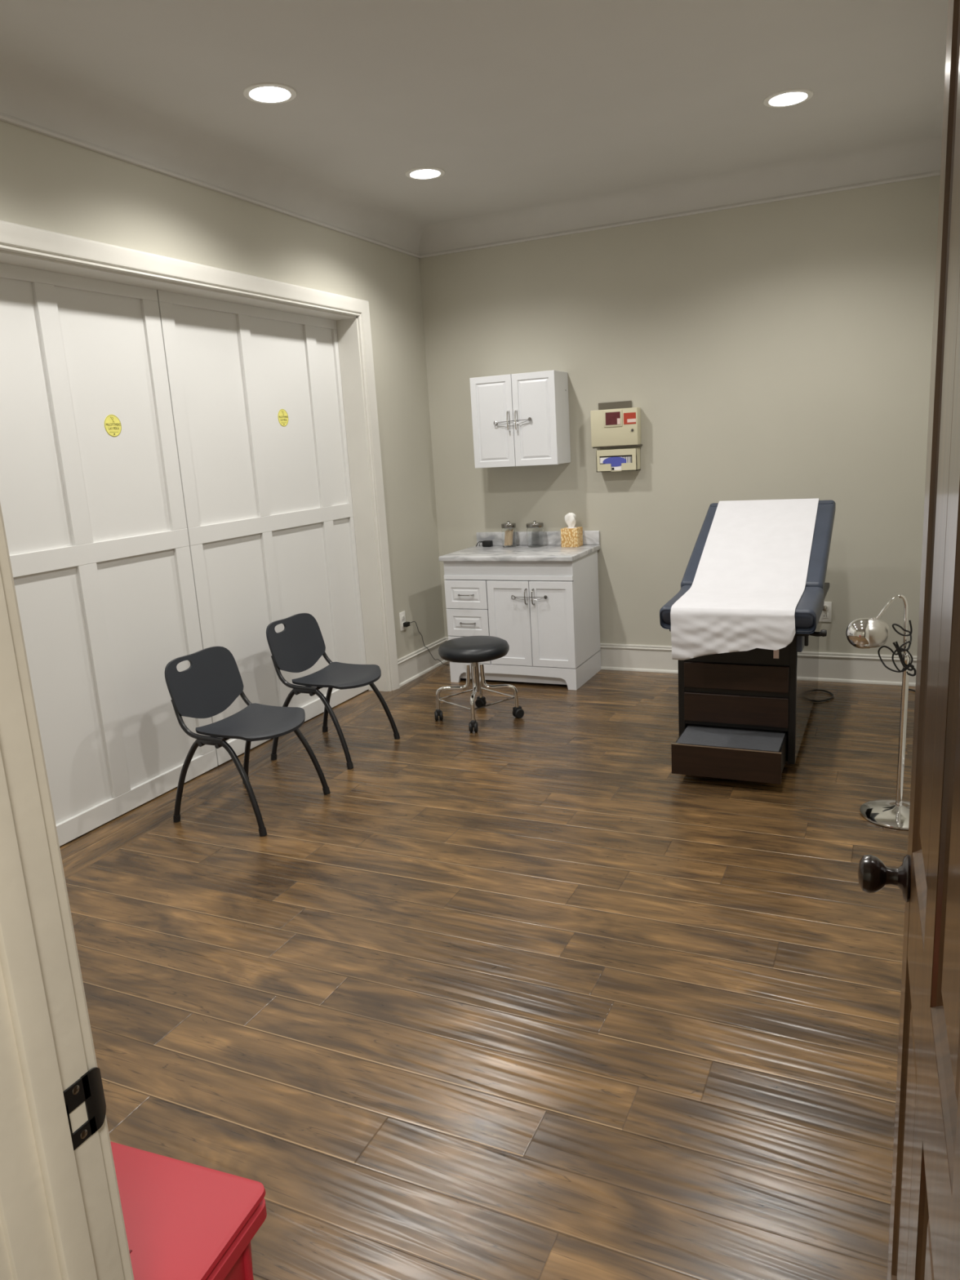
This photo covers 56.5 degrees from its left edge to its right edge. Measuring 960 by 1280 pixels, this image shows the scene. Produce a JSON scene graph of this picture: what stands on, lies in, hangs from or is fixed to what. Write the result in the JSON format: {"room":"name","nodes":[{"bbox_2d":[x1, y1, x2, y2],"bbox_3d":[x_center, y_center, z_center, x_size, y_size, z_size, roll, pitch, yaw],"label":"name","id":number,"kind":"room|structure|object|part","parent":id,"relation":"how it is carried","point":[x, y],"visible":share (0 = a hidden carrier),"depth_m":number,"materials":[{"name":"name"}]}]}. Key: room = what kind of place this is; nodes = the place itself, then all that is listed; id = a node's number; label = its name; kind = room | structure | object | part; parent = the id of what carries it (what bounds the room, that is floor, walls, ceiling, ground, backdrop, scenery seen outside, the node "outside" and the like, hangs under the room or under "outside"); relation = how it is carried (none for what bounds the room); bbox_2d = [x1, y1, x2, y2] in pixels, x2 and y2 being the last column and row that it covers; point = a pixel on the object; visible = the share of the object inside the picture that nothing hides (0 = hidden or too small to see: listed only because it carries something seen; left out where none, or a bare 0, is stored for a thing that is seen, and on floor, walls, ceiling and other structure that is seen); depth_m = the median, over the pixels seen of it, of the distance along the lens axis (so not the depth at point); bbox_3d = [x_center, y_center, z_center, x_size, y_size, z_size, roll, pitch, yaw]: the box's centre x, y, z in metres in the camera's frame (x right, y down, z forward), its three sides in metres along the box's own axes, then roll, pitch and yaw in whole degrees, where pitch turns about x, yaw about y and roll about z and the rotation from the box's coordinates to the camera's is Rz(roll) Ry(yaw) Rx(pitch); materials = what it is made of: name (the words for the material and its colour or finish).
{"room":"examination room","nodes":[
{"label":"examination room","id":0,"kind":"room"},
{"bbox_2d":[0,120,444,659],"bbox_3d":[-1.521,-0.746,4.173,0.147,3.040,5.333,2,14,25],"label":"wall","id":1,"kind":"structure","parent":0,"point":[47,183],"depth_m":4.94,"materials":[{"name":"paint"}]},
{"bbox_2d":[0,262,217,846],"bbox_3d":[-1.792,-0.364,3.840,0.032,2.458,1.495,2,14,25],"label":"door","id":2,"kind":"structure","parent":1,"relation":"in","point":[95,520],"depth_m":3.99,"materials":[{"name":"paint"}]},
{"bbox_2d":[104,414,121,436],"bbox_3d":[-1.666,-0.973,4.058,0.002,0.099,0.099,2,14,25],"label":"sticker","id":3,"kind":"object","parent":2,"relation":"attached to","point":[113,425],"visible":1,"depth_m":4.06,"materials":[{"name":"yellow paper"}]},
{"bbox_2d":[0,220,399,691],"bbox_3d":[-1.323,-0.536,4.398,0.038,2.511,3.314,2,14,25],"label":"trim","id":4,"kind":"structure","parent":1,"relation":"attached to","point":[14,237],"depth_m":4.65,"materials":[{"name":"paint"}]},
{"bbox_2d":[0,51,426,258],"bbox_3d":[-1.465,-2.141,3.800,0.160,0.165,5.333,2,14,25],"label":"trim","id":5,"kind":"structure","parent":1,"relation":"attached to","point":[33,98],"depth_m":4.06,"materials":[{"name":"paint"}]},
{"bbox_2d":[156,289,368,765],"bbox_3d":[-1.162,-0.696,5.177,0.032,2.458,1.522,2,14,25],"label":"door","id":6,"kind":"structure","parent":1,"relation":"in","point":[268,504],"depth_m":5.03,"materials":[{"name":"paint"}]},
{"bbox_2d":[277,408,288,426],"bbox_3d":[-1.139,-1.286,5.173,0.002,0.099,0.099,2,14,25],"label":"sticker","id":7,"kind":"object","parent":6,"relation":"attached to","point":[282,416],"visible":1,"depth_m":5.17,"materials":[{"name":"yellow paper"}]},
{"bbox_2d":[399,610,406,631],"bbox_3d":[-0.533,-0.131,6.183,0.009,0.128,0.075,2,14,25],"label":"wall outlet","id":8,"kind":"object","parent":1,"relation":"attached to","point":[402,615],"visible":1,"depth_m":6.17,"materials":[{"name":"white plastic"}]},
{"bbox_2d":[397,636,447,686],"bbox_3d":[-1.358,0.650,4.442,0.028,0.184,5.333,2,14,25],"label":"baseboard","id":9,"kind":"structure","parent":1,"relation":"attached to","point":[411,666],"depth_m":6.40,"materials":[{"name":"paint"}]},
{"bbox_2d":[403,621,449,665],"bbox_3d":[-0.342,0.022,6.458,0.592,0.421,0.209,-13,16,-38],"label":"power adapter","id":10,"kind":"object","parent":1,"relation":"attached to","point":[406,624],"visible":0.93,"depth_m":6.29,"materials":[{"name":"black plastic"}]},
{"bbox_2d":[0,0,948,225],"bbox_3d":[-0.088,-2.208,3.146,3.733,0.085,5.568,2,14,25],"label":"ceiling","id":11,"kind":"structure","parent":0,"point":[520,104],"depth_m":3.65,"materials":[{"name":"paint"}]},
{"bbox_2d":[243,82,296,103],"bbox_3d":[-0.855,-2.223,3.637,0.213,0.008,0.213,2,14,25],"label":"recessed light","id":12,"kind":"object","parent":11,"relation":"in","point":[262,92],"visible":1,"depth_m":3.63,"materials":[{"name":"white plastic"}]},
{"bbox_2d":[405,166,444,179],"bbox_3d":[-0.296,-2.517,4.823,0.213,0.008,0.213,2,14,25],"label":"recessed light","id":13,"kind":"object","parent":11,"relation":"in","point":[424,172],"visible":1,"depth_m":4.81,"materials":[{"name":"white plastic"}]},
{"bbox_2d":[763,88,813,107],"bbox_3d":[1.391,-2.445,4.034,0.213,0.008,0.213,2,14,25],"label":"recessed light","id":14,"kind":"object","parent":11,"relation":"in","point":[790,97],"visible":1,"depth_m":4.03,"materials":[{"name":"white plastic"}]},
{"bbox_2d":[59,661,915,1279],"bbox_3d":[0.060,1.088,2.644,4.672,0.064,7.840,2,14,25],"label":"floor","id":15,"kind":"structure","parent":0,"point":[532,996],"depth_m":2.68,"materials":[{"name":"brown wood"}]},
{"bbox_2d":[110,1141,266,1279],"bbox_3d":[-0.516,1.103,1.340,0.361,0.535,0.274,1,13,20],"label":"waste bin","id":16,"kind":"object","parent":15,"relation":"on","point":[184,1220],"visible":0.64,"depth_m":1.30,"materials":[{"name":"red plastic"}]},
{"bbox_2d":[164,646,330,836],"bbox_3d":[-1.074,0.427,4.106,0.535,0.734,0.518,2,14,25],"label":"chair","id":17,"kind":"object","parent":15,"relation":"on","point":[212,682],"visible":1,"depth_m":4.09,"materials":[{"name":"plastic"}]},
{"bbox_3d":[-1.310,0.623,4.011,0.197,0.396,0.034,0,13,15],"label":"leg","id":18,"kind":"part","parent":17,"relation":"part of","materials":[{"name":"metal"}]},
{"bbox_3d":[-1.244,0.354,3.932,0.279,0.182,0.033,2,14,25],"label":"post","id":19,"kind":"part","parent":17,"relation":"part of","materials":[{"name":"metal"}]},
{"bbox_3d":[-1.282,0.205,4.149,0.096,0.294,0.448,2,14,25],"label":"backrest","id":20,"kind":"part","parent":17,"relation":"part of","materials":[{"name":"plastic"}]},
{"bbox_3d":[-1.032,0.632,3.879,0.221,0.403,0.057,2,14,25],"label":"leg","id":21,"kind":"part","parent":17,"relation":"part of","materials":[{"name":"metal"}]},
{"bbox_3d":[-1.071,0.263,4.299,0.279,0.182,0.033,2,14,25],"label":"post","id":22,"kind":"part","parent":17,"relation":"part of","materials":[{"name":"metal"}]},
{"bbox_3d":[-1.123,0.524,4.408,0.197,0.396,0.034,5,15,34],"label":"leg","id":23,"kind":"part","parent":17,"relation":"part of","materials":[{"name":"metal"}]},
{"bbox_3d":[-1.008,0.378,4.062,0.384,0.046,0.437,2,14,25],"label":"seat","id":24,"kind":"part","parent":17,"relation":"part of","materials":[{"name":"plastic"}]},
{"bbox_3d":[-0.844,0.533,4.278,0.223,0.403,0.034,0,13,16],"label":"leg","id":25,"kind":"part","parent":17,"relation":"part of","materials":[{"name":"metal"}]},
{"bbox_2d":[266,613,399,768],"bbox_3d":[-0.805,0.246,4.857,0.535,0.734,0.518,2,14,25],"label":"chair","id":26,"kind":"object","parent":15,"relation":"on","point":[298,647],"visible":1,"depth_m":4.85,"materials":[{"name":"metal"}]},
{"bbox_3d":[-1.042,0.441,4.763,0.197,0.396,0.034,0,13,15],"label":"leg","id":27,"kind":"part","parent":26,"relation":"part of","materials":[{"name":"metal"}]},
{"bbox_3d":[-0.976,0.173,4.684,0.279,0.182,0.033,2,14,25],"label":"post","id":28,"kind":"part","parent":26,"relation":"part of","materials":[{"name":"metal"}]},
{"bbox_3d":[-1.014,0.023,4.901,0.096,0.294,0.448,2,14,25],"label":"backrest","id":29,"kind":"part","parent":26,"relation":"part of","materials":[{"name":"plastic"}]},
{"bbox_3d":[-0.802,0.082,5.051,0.279,0.182,0.033,2,14,25],"label":"post","id":30,"kind":"part","parent":26,"relation":"part of","materials":[{"name":"metal"}]},
{"bbox_3d":[-0.855,0.343,5.159,0.197,0.396,0.034,5,15,34],"label":"leg","id":31,"kind":"part","parent":26,"relation":"part of","materials":[{"name":"metal"}]},
{"bbox_3d":[-0.762,0.450,4.633,0.223,0.403,0.034,5,15,33],"label":"leg","id":32,"kind":"part","parent":26,"relation":"part of","materials":[{"name":"metal"}]},
{"bbox_3d":[-0.740,0.196,4.814,0.384,0.046,0.437,2,14,25],"label":"seat","id":33,"kind":"part","parent":26,"relation":"part of","materials":[{"name":"plastic"}]},
{"bbox_3d":[-0.575,0.351,5.030,0.223,0.403,0.034,0,13,16],"label":"leg","id":34,"kind":"part","parent":26,"relation":"part of","materials":[{"name":"metal"}]},
{"bbox_2d":[434,635,524,732],"bbox_3d":[-0.025,0.238,5.269,0.416,0.477,0.416,-13,16,-37],"label":"stool","id":35,"kind":"object","parent":15,"relation":"on","point":[473,650],"visible":1,"depth_m":5.20,"materials":[{"name":"leather"}]},
{"bbox_3d":[-0.160,0.280,5.292,0.218,0.273,0.024,-2,12,6],"label":"leg","id":36,"kind":"part","parent":35,"relation":"part of","materials":[{"name":"silver metal"}]},
{"bbox_3d":[-0.037,0.048,5.227,0.416,0.088,0.416,2,14,25],"label":"seat","id":37,"kind":"part","parent":35,"relation":"part of","materials":[{"name":"leather"}]},
{"bbox_3d":[-0.037,0.306,5.144,0.024,0.273,0.218,-2,12,6],"label":"leg","id":38,"kind":"part","parent":35,"relation":"part of","materials":[{"name":"silver metal"}]},
{"bbox_3d":[-0.010,0.245,5.410,0.024,0.273,0.218,-2,12,6],"label":"leg","id":39,"kind":"part","parent":35,"relation":"part of","materials":[{"name":"silver metal"}]},
{"bbox_3d":[0.114,0.271,5.262,0.208,0.273,0.088,2,14,25],"label":"leg","id":40,"kind":"part","parent":35,"relation":"part of","materials":[{"name":"silver metal"}]},
{"bbox_2d":[443,551,600,689],"bbox_3d":[0.292,-0.157,6.126,0.913,0.842,0.577,2,14,25],"label":"vanity cabinet","id":41,"kind":"object","parent":15,"relation":"on","point":[555,639],"visible":0.8,"depth_m":5.89,"materials":[{"name":"white wood"}]},
{"bbox_3d":[-0.093,-0.305,5.998,0.308,0.192,0.021,2,14,25],"label":"drawer","id":42,"kind":"part","parent":41,"relation":"part of","materials":[{"name":"white wood"}]},
{"bbox_3d":[-0.082,-0.117,6.040,0.308,0.187,0.021,2,14,25],"label":"drawer","id":43,"kind":"part","parent":41,"relation":"part of","materials":[{"name":"white wood"}]},
{"bbox_3d":[-0.070,0.066,6.080,0.308,0.179,0.021,2,14,25],"label":"drawer","id":44,"kind":"part","parent":41,"relation":"part of","materials":[{"name":"white wood"}]},
{"bbox_3d":[0.198,-0.111,5.910,0.296,0.566,0.021,2,14,25],"label":"door","id":45,"kind":"part","parent":41,"relation":"part of","materials":[{"name":"white wood"}]},
{"bbox_3d":[0.225,0.221,6.014,0.870,0.117,0.005,2,14,25],"label":"panel","id":46,"kind":"part","parent":41,"relation":"part of","materials":[{"name":"white wood"}]},
{"bbox_2d":[438,530,599,561],"bbox_3d":[0.270,-0.636,6.040,0.943,0.130,0.594,2,14,25],"label":"countertop","id":47,"kind":"structure","parent":41,"relation":"on","point":[552,550],"depth_m":6.02,"materials":[{"name":"stone"}]},
{"bbox_2d":[475,540,493,546],"bbox_3d":[0.030,-0.688,6.382,0.116,0.043,0.051,2,14,25],"label":"case","id":48,"kind":"object","parent":47,"relation":"on","point":[485,543],"visible":1,"depth_m":6.36,"materials":[{"name":"black plastic"}]},
{"bbox_2d":[501,520,516,547],"bbox_3d":[0.204,-0.747,6.278,0.102,0.182,0.102,2,14,25],"label":"glass jar","id":49,"kind":"object","parent":47,"relation":"on","point":[508,530],"visible":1,"depth_m":6.24,"materials":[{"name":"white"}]},
{"bbox_3d":[0.200,-0.803,6.266,0.102,0.030,0.102,2,14,25],"label":"lid","id":50,"kind":"part","parent":49,"relation":"part of","materials":[{"name":"silver metal"}]},
{"bbox_2d":[526,520,544,547],"bbox_3d":[0.383,-0.739,6.196,0.120,0.182,0.120,2,14,25],"label":"glass jar","id":51,"kind":"object","parent":47,"relation":"on","point":[535,531],"visible":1,"depth_m":6.15,"materials":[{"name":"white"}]},
{"bbox_3d":[0.379,-0.796,6.183,0.120,0.030,0.120,2,14,25],"label":"lid","id":52,"kind":"part","parent":51,"relation":"part of","materials":[{"name":"silver metal"}]},
{"bbox_2d":[560,512,582,547],"bbox_3d":[0.624,-0.751,6.079,0.117,0.227,0.117,2,14,25],"label":"tissue box","id":53,"kind":"object","parent":47,"relation":"on","point":[571,535],"visible":1,"depth_m":6.05,"materials":[{"name":"beige cardboard"}]},
{"bbox_3d":[0.295,-0.279,5.790,0.011,0.110,0.039,2,14,25],"label":"handle","id":54,"kind":"part","parent":41,"relation":"part of","materials":[{"name":"silver metal"}]},
{"bbox_2d":[511,595,547,599],"bbox_3d":[0.318,-0.275,5.784,0.250,0.033,0.017,2,14,24],"label":"lock","id":55,"kind":"object","parent":41,"relation":"attached to","point":[544,597],"visible":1,"depth_m":5.77,"materials":[{"name":"silver metal"}]},
{"bbox_3d":[0.341,-0.277,5.769,0.011,0.110,0.039,2,14,25],"label":"handle","id":56,"kind":"part","parent":41,"relation":"part of","materials":[{"name":"silver metal"}]},
{"bbox_3d":[0.471,-0.100,5.784,0.296,0.566,0.021,2,14,25],"label":"door","id":57,"kind":"part","parent":41,"relation":"part of","materials":[{"name":"white wood"}]},
{"bbox_2d":[659,500,835,784],"bbox_3d":[1.447,-0.072,4.637,0.736,1.181,1.614,2,14,25],"label":"exam table","id":58,"kind":"object","parent":15,"relation":"on","point":[743,715],"visible":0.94,"depth_m":4.19,"materials":[{"name":"brown wood"}]},
{"bbox_3d":[0.980,0.505,4.310,0.008,0.123,0.358,2,14,25],"label":"step rail","id":59,"kind":"part","parent":58,"relation":"part of","materials":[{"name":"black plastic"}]},
{"bbox_3d":[1.210,0.330,4.236,0.479,0.141,0.017,2,14,25],"label":"drawer","id":60,"kind":"part","parent":58,"relation":"part of","materials":[{"name":"laminate"}]},
{"bbox_3d":[1.201,0.174,4.201,0.479,0.124,0.017,2,14,25],"label":"drawer","id":61,"kind":"part","parent":58,"relation":"part of","materials":[{"name":"laminate"}]},
{"bbox_3d":[1.487,0.117,4.818,0.541,0.635,1.344,2,14,25],"label":"frame","id":62,"kind":"part","parent":58,"relation":"part of","materials":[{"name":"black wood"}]},
{"bbox_2d":[659,585,824,633],"bbox_3d":[1.248,-0.154,4.236,0.687,0.135,0.503,2,14,25],"label":"seat cushion","id":63,"kind":"object","parent":58,"relation":"on","point":[808,611],"depth_m":4.07,"materials":[{"name":"blue plastic"}]},
{"bbox_2d":[670,497,819,660],"bbox_3d":[1.392,-0.351,4.570,0.562,0.622,1.393,2,14,25],"label":"paper","id":64,"kind":"object","parent":58,"relation":"on","point":[744,593],"visible":1,"depth_m":4.43,"materials":[{"name":"white paper"}]},
{"bbox_3d":[1.495,0.123,4.834,0.539,0.613,1.312,2,14,25],"label":"panel","id":65,"kind":"part","parent":58,"relation":"part of","materials":[{"name":"brown wood"}]},
{"bbox_2d":[680,500,835,590],"bbox_3d":[1.501,-0.499,4.776,0.687,0.414,0.833,2,14,25],"label":"cushion","id":66,"kind":"object","parent":58,"relation":"on","point":[823,530],"depth_m":4.67,"materials":[{"name":"blue plastic"}]},
{"bbox_3d":[1.398,0.522,4.117,0.008,0.123,0.358,2,14,25],"label":"step rail","id":67,"kind":"part","parent":58,"relation":"part of","materials":[{"name":"brown wood"}]},
{"bbox_3d":[1.496,-0.011,3.996,0.113,0.083,0.033,8,17,41],"label":"lever","id":68,"kind":"part","parent":58,"relation":"part of","materials":[{"name":"black plastic"}]},
{"bbox_2d":[813,688,834,702],"bbox_3d":[2.032,0.333,5.356,0.179,0.012,0.225,-4,12,-1],"label":"cable","id":69,"kind":"object","parent":15,"relation":"on","point":[829,692],"visible":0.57,"depth_m":5.29,"materials":[{"name":"black plastic"}]},
{"bbox_2d":[845,594,915,830],"bbox_3d":[1.671,0.273,3.610,0.372,0.924,0.299,2,14,25],"label":"floor lamp","id":70,"kind":"object","parent":15,"relation":"on","point":[872,632],"visible":0.98,"depth_m":3.57,"materials":[{"name":"silver metal"}]},
{"bbox_3d":[1.526,-0.029,3.604,0.092,0.125,0.124,2,14,25],"label":"lamp shade","id":71,"kind":"part","parent":70,"relation":"part of","materials":[{"name":"silver metal"}]},
{"bbox_3d":[1.659,0.027,3.551,0.143,0.227,0.053,2,14,25],"label":"cord","id":72,"kind":"part","parent":70,"relation":"part of","materials":[{"name":"black plastic"}]},
{"bbox_2d":[418,175,940,656],"bbox_3d":[1.187,-1.279,5.858,3.616,3.040,0.128,2,14,25],"label":"wall","id":73,"kind":"structure","parent":0,"point":[779,349],"depth_m":5.56,"materials":[{"name":"paint"}]},
{"bbox_2d":[469,369,570,468],"bbox_3d":[0.267,-1.472,5.997,0.598,0.592,0.307,2,14,25],"label":"upper cabinet","id":74,"kind":"object","parent":73,"relation":"attached to","point":[542,397],"visible":1,"depth_m":5.89,"materials":[{"name":"white wood"}]},
{"bbox_3d":[0.087,-1.454,5.967,0.297,0.592,0.020,2,14,25],"label":"door","id":75,"kind":"part","parent":74,"relation":"part of","materials":[{"name":"white wood"}]},
{"bbox_3d":[0.186,-1.445,5.891,0.013,0.141,0.040,2,14,25],"label":"handle","id":76,"kind":"part","parent":74,"relation":"part of","materials":[{"name":"silver metal"}]},
{"bbox_2d":[493,417,531,425],"bbox_3d":[0.212,-1.439,5.882,0.269,0.039,0.017,2,14,24],"label":"lock","id":77,"kind":"object","parent":74,"relation":"attached to","point":[529,419],"visible":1,"depth_m":5.87,"materials":[{"name":"silver metal"}]},
{"bbox_3d":[0.237,-1.443,5.867,0.013,0.141,0.040,2,14,25],"label":"handle","id":78,"kind":"part","parent":74,"relation":"part of","materials":[{"name":"silver metal"}]},
{"bbox_3d":[0.359,-1.443,5.842,0.297,0.592,0.020,2,14,25],"label":"door","id":79,"kind":"part","parent":74,"relation":"part of","materials":[{"name":"white wood"}]},
{"bbox_2d":[475,530,599,545],"bbox_3d":[0.396,-0.715,6.285,0.922,0.096,0.020,2,14,25],"label":"backsplash","id":80,"kind":"structure","parent":73,"relation":"attached to","point":[589,537],"depth_m":6.25,"materials":[{"name":"stone"}]},
{"bbox_2d":[590,400,642,448],"bbox_3d":[0.889,-1.407,5.833,0.318,0.289,0.105,2,14,25],"label":"sharps container","id":81,"kind":"object","parent":73,"relation":"attached to","point":[615,424],"visible":1,"depth_m":5.80,"materials":[{"name":"beige plastic"}]},
{"bbox_3d":[0.884,-1.533,5.857,0.221,0.052,0.012,2,14,25],"label":"plate","id":82,"kind":"part","parent":81,"relation":"part of","materials":[{"name":"beige plastic"}]},
{"bbox_2d":[595,446,640,471],"bbox_3d":[0.910,-1.190,5.883,0.272,0.152,0.096,2,14,25],"label":"dispenser","id":83,"kind":"object","parent":73,"relation":"attached to","point":[634,451],"visible":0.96,"depth_m":5.84,"materials":[{"name":"beige plastic"}]},
{"bbox_2d":[599,454,631,471],"bbox_3d":[0.910,-1.181,5.883,0.257,0.124,0.080,2,14,25],"label":"glove box","id":84,"kind":"object","parent":83,"relation":"in","point":[615,461],"visible":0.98,"depth_m":5.85,"materials":[{"name":"blue cardboard"}]},
{"bbox_2d":[418,135,942,258],"bbox_3d":[1.053,-2.648,5.418,3.339,0.165,0.160,2,14,25],"label":"trim","id":85,"kind":"structure","parent":73,"relation":"attached to","point":[917,157],"depth_m":5.34,"materials":[{"name":"paint"}]},
{"bbox_2d":[444,636,916,686],"bbox_3d":[1.248,0.131,6.091,3.339,0.184,0.028,2,14,25],"label":"baseboard","id":86,"kind":"structure","parent":73,"relation":"attached to","point":[868,668],"depth_m":5.65,"materials":[{"name":"paint"}]},
{"bbox_2d":[822,604,826,610],"bbox_3d":[2.122,-0.132,5.595,0.091,0.170,0.028,-2,12,6],"label":"plug","id":87,"kind":"object","parent":73,"relation":"attached to","point":[824,608],"visible":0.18,"depth_m":5.57,"materials":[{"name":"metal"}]},
{"bbox_2d":[819,601,831,622],"bbox_3d":[2.163,-0.176,5.593,0.068,0.128,0.009,2,14,25],"label":"wall outlet","id":88,"kind":"object","parent":73,"relation":"attached to","point":[825,616],"visible":0.8,"depth_m":5.59,"materials":[{"name":"white plastic"}]},
{"bbox_2d":[822,613,828,617],"bbox_3d":[2.164,-0.151,5.597,0.034,0.030,0.003,2,14,25],"label":"socket","id":89,"kind":"object","parent":88,"relation":"attached to","point":[824,615],"depth_m":5.60,"materials":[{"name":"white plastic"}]},
{"bbox_3d":[-1.080,-0.083,1.044,3.614,3.040,0.112,2,14,25],"label":"wall","id":90,"kind":"structure","parent":0,"visible":0},
{"bbox_2d":[0,1217,13,1279],"bbox_3d":[-0.092,0.333,0.597,1.042,2.305,0.038,2,14,25],"label":"trim","id":91,"kind":"structure","parent":90,"relation":"attached to","point":[6,1273],"depth_m":0.84,"materials":[{"name":"paint"}]},
{"bbox_2d":[0,572,124,1279],"bbox_3d":[-0.058,0.359,0.672,0.869,2.219,0.112,2,14,25],"label":"trim","id":92,"kind":"structure","parent":90,"relation":"attached to","point":[56,1216],"depth_m":0.85,"materials":[{"name":"paint"}]},
{"bbox_2d":[0,502,133,1279],"bbox_3d":[-0.029,0.300,0.729,1.042,2.305,0.038,2,14,25],"label":"trim","id":93,"kind":"structure","parent":90,"relation":"attached to","point":[6,570],"depth_m":0.88,"materials":[{"name":"paint"}]},
{"bbox_2d":[62,1066,106,1151],"bbox_3d":[-0.405,0.478,0.918,0.007,0.068,0.054,0,13,17],"label":"strike plate","id":94,"kind":"object","parent":90,"relation":"attached to","point":[84,1100],"visible":1,"depth_m":0.92,"materials":[{"name":"black metal"}]},
{"bbox_2d":[857,0,959,1279],"bbox_3d":[0.473,0.294,0.925,0.172,2.157,0.811,2,14,25],"label":"door","id":95,"kind":"structure","parent":90,"relation":"in","point":[924,1232],"depth_m":0.96,"materials":[{"name":"brown wood"}]},
{"bbox_3d":[0.574,0.335,1.271,0.068,0.066,0.066,2,14,25],"label":"knob","id":96,"kind":"part","parent":95,"relation":"part of","materials":[{"name":"brown metal"}]},
{"bbox_3d":[1.634,-0.614,2.718,0.128,3.040,5.333,2,14,25],"label":"wall","id":97,"kind":"structure","parent":0,"visible":0},
{"bbox_2d":[933,15,947,137],"bbox_3d":[1.420,-2.021,2.470,0.160,0.165,5.333,2,14,25],"label":"trim","id":98,"kind":"structure","parent":97,"relation":"attached to","point":[939,117],"depth_m":4.17,"materials":[{"name":"paint"}]}
]}

